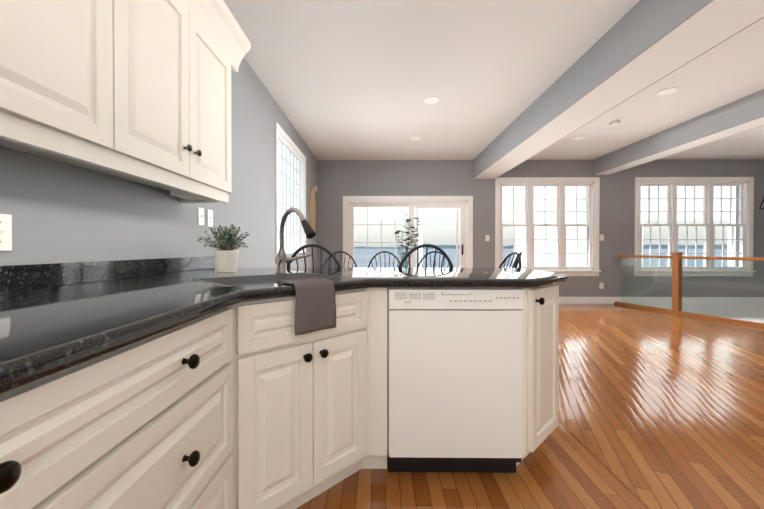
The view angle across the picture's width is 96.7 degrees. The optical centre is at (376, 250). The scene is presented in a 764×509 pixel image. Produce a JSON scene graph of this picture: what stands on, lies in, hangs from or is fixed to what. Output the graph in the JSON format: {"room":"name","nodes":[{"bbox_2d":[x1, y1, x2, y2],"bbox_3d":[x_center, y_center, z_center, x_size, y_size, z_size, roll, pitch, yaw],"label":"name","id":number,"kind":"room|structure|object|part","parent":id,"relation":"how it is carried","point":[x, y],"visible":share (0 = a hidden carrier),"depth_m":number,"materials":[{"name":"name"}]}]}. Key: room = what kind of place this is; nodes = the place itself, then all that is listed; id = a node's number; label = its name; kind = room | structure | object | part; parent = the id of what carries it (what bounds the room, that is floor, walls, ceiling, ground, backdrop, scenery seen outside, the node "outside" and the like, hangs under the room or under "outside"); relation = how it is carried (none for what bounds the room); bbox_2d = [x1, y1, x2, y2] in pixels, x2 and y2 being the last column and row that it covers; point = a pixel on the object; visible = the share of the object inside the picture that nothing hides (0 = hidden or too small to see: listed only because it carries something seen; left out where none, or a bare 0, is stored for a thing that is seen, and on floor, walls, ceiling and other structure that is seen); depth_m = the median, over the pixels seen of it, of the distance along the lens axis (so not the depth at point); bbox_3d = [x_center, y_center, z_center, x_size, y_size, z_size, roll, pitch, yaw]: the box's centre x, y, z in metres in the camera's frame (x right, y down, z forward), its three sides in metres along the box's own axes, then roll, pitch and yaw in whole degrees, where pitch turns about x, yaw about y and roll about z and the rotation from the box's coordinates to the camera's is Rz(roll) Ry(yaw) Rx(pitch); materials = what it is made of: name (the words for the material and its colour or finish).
{"room":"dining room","nodes":[
{"label":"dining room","id":0,"kind":"room"},
{"bbox_2d":[0,57,319,267],"bbox_3d":[-1.278,-0.326,2.123,0.220,2.720,8.670,0,0,1],"label":"wall","id":1,"kind":"structure","parent":0,"point":[60,212],"depth_m":1.76,"materials":[{"name":"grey paint"}]},
{"bbox_2d":[0,214,11,250],"bbox_3d":[-1.170,-0.058,1.034,0.018,0.115,0.115,0,0,1],"label":"switch plate","id":2,"kind":"object","parent":1,"relation":"attached to","point":[5,232],"visible":1,"depth_m":1.07,"materials":[{"name":"white plastic"}]},
{"bbox_2d":[0,0,135,163],"bbox_3d":[-1.030,-0.740,0.683,0.299,0.830,1.024,0,0,1],"label":"upper cabinet","id":3,"kind":"object","parent":1,"relation":"attached to","point":[68,67],"depth_m":0.99,"materials":[{"name":"white wood"}]},
{"bbox_2d":[70,0,235,195],"bbox_3d":[-1.021,-0.747,1.552,0.299,0.830,0.962,0,0,1],"label":"upper cabinet","id":4,"kind":"object","parent":1,"relation":"attached to","point":[138,91],"depth_m":1.52,"materials":[{"name":"white wood"}]},
{"bbox_2d":[198,207,203,224],"bbox_3d":[-1.157,-0.227,2.248,0.018,0.115,0.070,0,0,1],"label":"switch plate","id":5,"kind":"object","parent":1,"relation":"attached to","point":[200,216],"visible":1,"depth_m":2.24,"materials":[{"name":"white plastic"}]},
{"bbox_2d":[207,209,212,226],"bbox_3d":[-1.156,-0.228,2.368,0.018,0.115,0.070,0,0,1],"label":"switch plate","id":6,"kind":"object","parent":1,"relation":"attached to","point":[209,217],"visible":1,"depth_m":2.36,"materials":[{"name":"white plastic"}]},
{"bbox_2d":[275,122,305,253],"bbox_3d":[-1.184,-0.715,4.605,0.118,1.500,1.500,0,0,1],"label":"window","id":7,"kind":"structure","parent":1,"relation":"in","point":[290,168],"depth_m":4.64,"materials":[{"name":"white glass"}]},
{"bbox_2d":[309,187,315,231],"bbox_3d":[-1.118,-0.695,5.914,0.021,0.840,0.470,0,0,1],"label":"wall art","id":8,"kind":"object","parent":1,"relation":"attached to","point":[312,211],"visible":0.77,"depth_m":5.90,"materials":[{"name":"brown wood"}]},
{"bbox_2d":[223,0,763,159],"bbox_3d":[3.906,-1.761,2.054,10.590,0.150,9.140,0,0,1],"label":"ceiling","id":9,"kind":"structure","parent":0,"point":[351,79],"depth_m":3.27,"materials":[{"name":"white paint"}]},
{"bbox_2d":[410,137,420,140],"bbox_3d":[0.588,-1.706,5.169,0.169,0.006,0.169,0,0,-8],"label":"recessed light","id":10,"kind":"object","parent":9,"relation":"in","point":[412,138],"depth_m":5.15,"materials":[{"name":"white"}]},
{"bbox_2d":[424,97,438,103],"bbox_3d":[0.614,-1.695,3.829,0.169,0.006,0.169,0,0,-8],"label":"recessed light","id":11,"kind":"object","parent":9,"relation":"in","point":[429,100],"depth_m":3.83,"materials":[{"name":"white"}]},
{"bbox_2d":[573,136,585,139],"bbox_3d":[3.063,-1.705,5.144,0.169,0.006,0.169,0,0,-8],"label":"recessed light","id":12,"kind":"object","parent":9,"relation":"in","point":[579,137],"depth_m":5.14,"materials":[{"name":"white"}]},
{"bbox_2d":[609,120,619,125],"bbox_3d":[3.146,-1.686,4.493,0.119,0.035,0.119,0,0,-23],"label":"recessed light","id":13,"kind":"object","parent":9,"relation":"in","point":[613,123],"depth_m":4.46,"materials":[{"name":"white"}]},
{"bbox_2d":[473,0,763,178],"bbox_3d":[3.051,-1.505,2.065,2.560,0.359,8.698,0,0,1],"label":"ceiling beams","id":14,"kind":"structure","parent":9,"relation":"attached to","point":[640,46],"depth_m":2.97,"materials":[{"name":"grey paint"}]},
{"bbox_2d":[657,88,676,94],"bbox_3d":[3.087,-1.694,3.613,0.169,0.006,0.169,0,0,-5],"label":"recessed light","id":15,"kind":"object","parent":9,"relation":"in","point":[669,90],"depth_m":3.61,"materials":[{"name":"white"}]},
{"bbox_2d":[296,304,763,508],"bbox_3d":[3.906,1.134,2.076,10.590,0.200,9.140,0,0,1],"label":"floor","id":16,"kind":"structure","parent":0,"point":[660,410],"depth_m":1.91,"materials":[{"name":"brown wood"}]},
{"bbox_2d":[0,207,566,508],"bbox_3d":[-0.595,0.414,0.677,1.170,1.262,3.420,0,0,1],"label":"kitchen counter","id":17,"kind":"object","parent":16,"relation":"on","point":[200,382],"visible":1,"depth_m":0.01,"materials":[{"name":"white wood"}]},
{"bbox_2d":[197,225,249,271],"bbox_3d":[-0.863,-0.015,1.939,0.294,0.272,0.299,0,0,1],"label":"potted plant","id":18,"kind":"object","parent":17,"relation":"on","point":[226,259],"visible":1,"depth_m":1.90,"materials":[{"name":"green plant"}]},
{"bbox_2d":[193,272,345,285],"bbox_3d":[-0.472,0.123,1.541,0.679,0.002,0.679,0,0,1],"label":"sink","id":19,"kind":"object","parent":17,"relation":"in","point":[231,278],"depth_m":1.51,"materials":[{"name":"silver metal"}]},
{"bbox_2d":[0,256,566,395],"bbox_3d":[-0.097,0.111,0.670,2.167,0.121,3.420,0,0,1],"label":"countertop","id":20,"kind":"structure","parent":17,"relation":"on","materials":[{"name":"stone"}]},
{"bbox_2d":[275,207,315,272],"bbox_3d":[-0.429,-0.052,1.806,0.261,0.348,0.334,0,0,1],"label":"faucet","id":21,"kind":"object","parent":17,"relation":"on","point":[281,260],"depth_m":1.84,"materials":[{"name":"silver metal"}]},
{"bbox_2d":[279,278,335,334],"bbox_3d":[-0.269,0.208,1.322,0.219,0.186,0.215,0,0,1],"label":"towel","id":22,"kind":"object","parent":17,"relation":"on","point":[315,307],"visible":1,"depth_m":1.27,"materials":[{"name":"grey fabric"}]},
{"bbox_2d":[387,288,522,472],"bbox_3d":[0.356,0.602,1.830,0.601,0.868,0.648,0,0,1],"label":"dishwasher","id":23,"kind":"object","parent":17,"relation":"in","point":[455,355],"depth_m":1.52,"materials":[{"name":"white metal"}]},
{"bbox_2d":[287,244,341,267],"bbox_3d":[-0.476,0.489,2.807,0.511,1.084,0.592,0,0,1],"label":"dining chair","id":24,"kind":"object","parent":16,"relation":"on","point":[296,252],"visible":0.17,"depth_m":2.54,"materials":[{"name":"black wood"}]},
{"bbox_2d":[322,251,357,267],"bbox_3d":[-0.496,0.513,4.327,0.511,1.014,0.592,0,0,1],"label":"dining chair","id":25,"kind":"object","parent":16,"relation":"on","point":[349,255],"visible":0.25,"depth_m":4.56,"materials":[{"name":"black wood"}]},
{"bbox_2d":[367,251,399,267],"bbox_3d":[0.112,0.513,4.335,0.510,1.014,0.602,0,0,1],"label":"dining chair","id":26,"kind":"object","parent":16,"relation":"on","point":[374,256],"visible":0.23,"depth_m":4.57,"materials":[{"name":"black wood"}]},
{"bbox_2d":[398,244,453,267],"bbox_3d":[0.363,0.490,2.764,0.510,1.084,0.604,0,0,1],"label":"dining chair","id":27,"kind":"object","parent":16,"relation":"on","point":[426,246],"visible":0.25,"depth_m":2.49,"materials":[{"name":"black wood"}]},
{"bbox_2d":[419,251,448,267],"bbox_3d":[0.761,0.513,4.322,0.532,1.014,0.616,0,0,1],"label":"dining chair","id":28,"kind":"object","parent":16,"relation":"on","point":[424,256],"visible":0.17,"depth_m":4.58,"materials":[{"name":"black wood"}]},
{"bbox_2d":[498,252,521,267],"bbox_3d":[1.103,0.520,3.418,0.616,1.014,0.532,0,0,1],"label":"dining chair","id":29,"kind":"object","parent":16,"relation":"on","point":[509,256],"visible":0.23,"depth_m":3.43,"materials":[{"name":"black wood"}]},
{"bbox_2d":[513,252,521,267],"bbox_3d":[1.347,0.516,3.973,0.669,1.014,0.635,0,0,1],"label":"dining chair","id":30,"kind":"object","parent":16,"relation":"on","point":[517,259],"visible":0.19,"depth_m":3.71,"materials":[{"name":"black wood"}]},
{"bbox_2d":[721,257,763,326],"bbox_3d":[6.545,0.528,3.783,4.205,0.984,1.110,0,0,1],"label":"stair railing","id":31,"kind":"object","parent":16,"relation":"on","point":[745,259],"depth_m":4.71,"materials":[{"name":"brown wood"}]},
{"bbox_3d":[-0.044,0.645,3.563,1.520,0.755,0.840,0,0,1],"label":"dining table","id":32,"kind":"object","parent":16,"relation":"on","visible":0},
{"bbox_2d":[394,214,420,267],"bbox_3d":[0.329,-0.055,3.538,0.331,0.646,0.256,0,0,1],"label":"plant","id":33,"kind":"object","parent":32,"relation":"on","point":[408,243],"visible":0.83,"depth_m":3.54,"materials":[{"name":"green plant"}]},
{"bbox_2d":[320,159,763,296],"bbox_3d":[3.952,0.440,6.531,10.590,4.320,0.220,0,0,1],"label":"wall","id":34,"kind":"structure","parent":0,"point":[338,178],"depth_m":6.42,"materials":[{"name":"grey paint"}]},
{"bbox_2d":[343,196,472,267],"bbox_3d":[0.587,-0.020,6.512,2.460,2.040,0.160,0,0,1],"label":"door","id":35,"kind":"structure","parent":34,"relation":"in","point":[464,204],"depth_m":6.46,"materials":[{"name":"white wood"}]},
{"bbox_2d":[495,177,601,275],"bbox_3d":[3.216,-0.452,6.467,1.990,1.865,0.210,0,0,1],"label":"window","id":36,"kind":"structure","parent":34,"relation":"in","point":[560,184],"depth_m":6.43,"materials":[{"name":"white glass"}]},
{"bbox_2d":[599,283,603,288],"bbox_3d":[4.246,0.661,6.416,0.075,0.115,0.007,0,0,1],"label":"electrical outlet","id":37,"kind":"object","parent":34,"relation":"attached to","point":[601,285],"visible":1,"depth_m":6.41,"materials":[{"name":"white plastic"}]},
{"bbox_2d":[559,297,763,322],"bbox_3d":[5.420,1.711,6.407,7.209,1.680,0.016,0,0,1],"label":"baseboard","id":38,"kind":"structure","parent":34,"relation":"attached to","point":[718,302],"depth_m":6.38,"materials":[{"name":"white wood"}]},
{"bbox_2d":[614,177,756,320],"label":"window","id":39,"kind":"structure","parent":34,"relation":"in","point":[745,205],"depth_m":6.40,"materials":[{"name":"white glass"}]},
{"bbox_3d":[5.056,0.516,5.379,1.194,0.984,2.049,0,0,1],"label":"stair railing","id":40,"kind":"part","parent":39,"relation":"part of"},
{"label":"outside","id":41,"kind":"structure","parent":0,"visible":0},
{"bbox_2d":[354,186,735,267],"bbox_3d":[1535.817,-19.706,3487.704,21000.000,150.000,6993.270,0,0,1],"label":"scenery","id":42,"kind":"structure","parent":41,"point":[571,234],"depth_m":9.50,"materials":[{"name":"liquid"}]}
]}

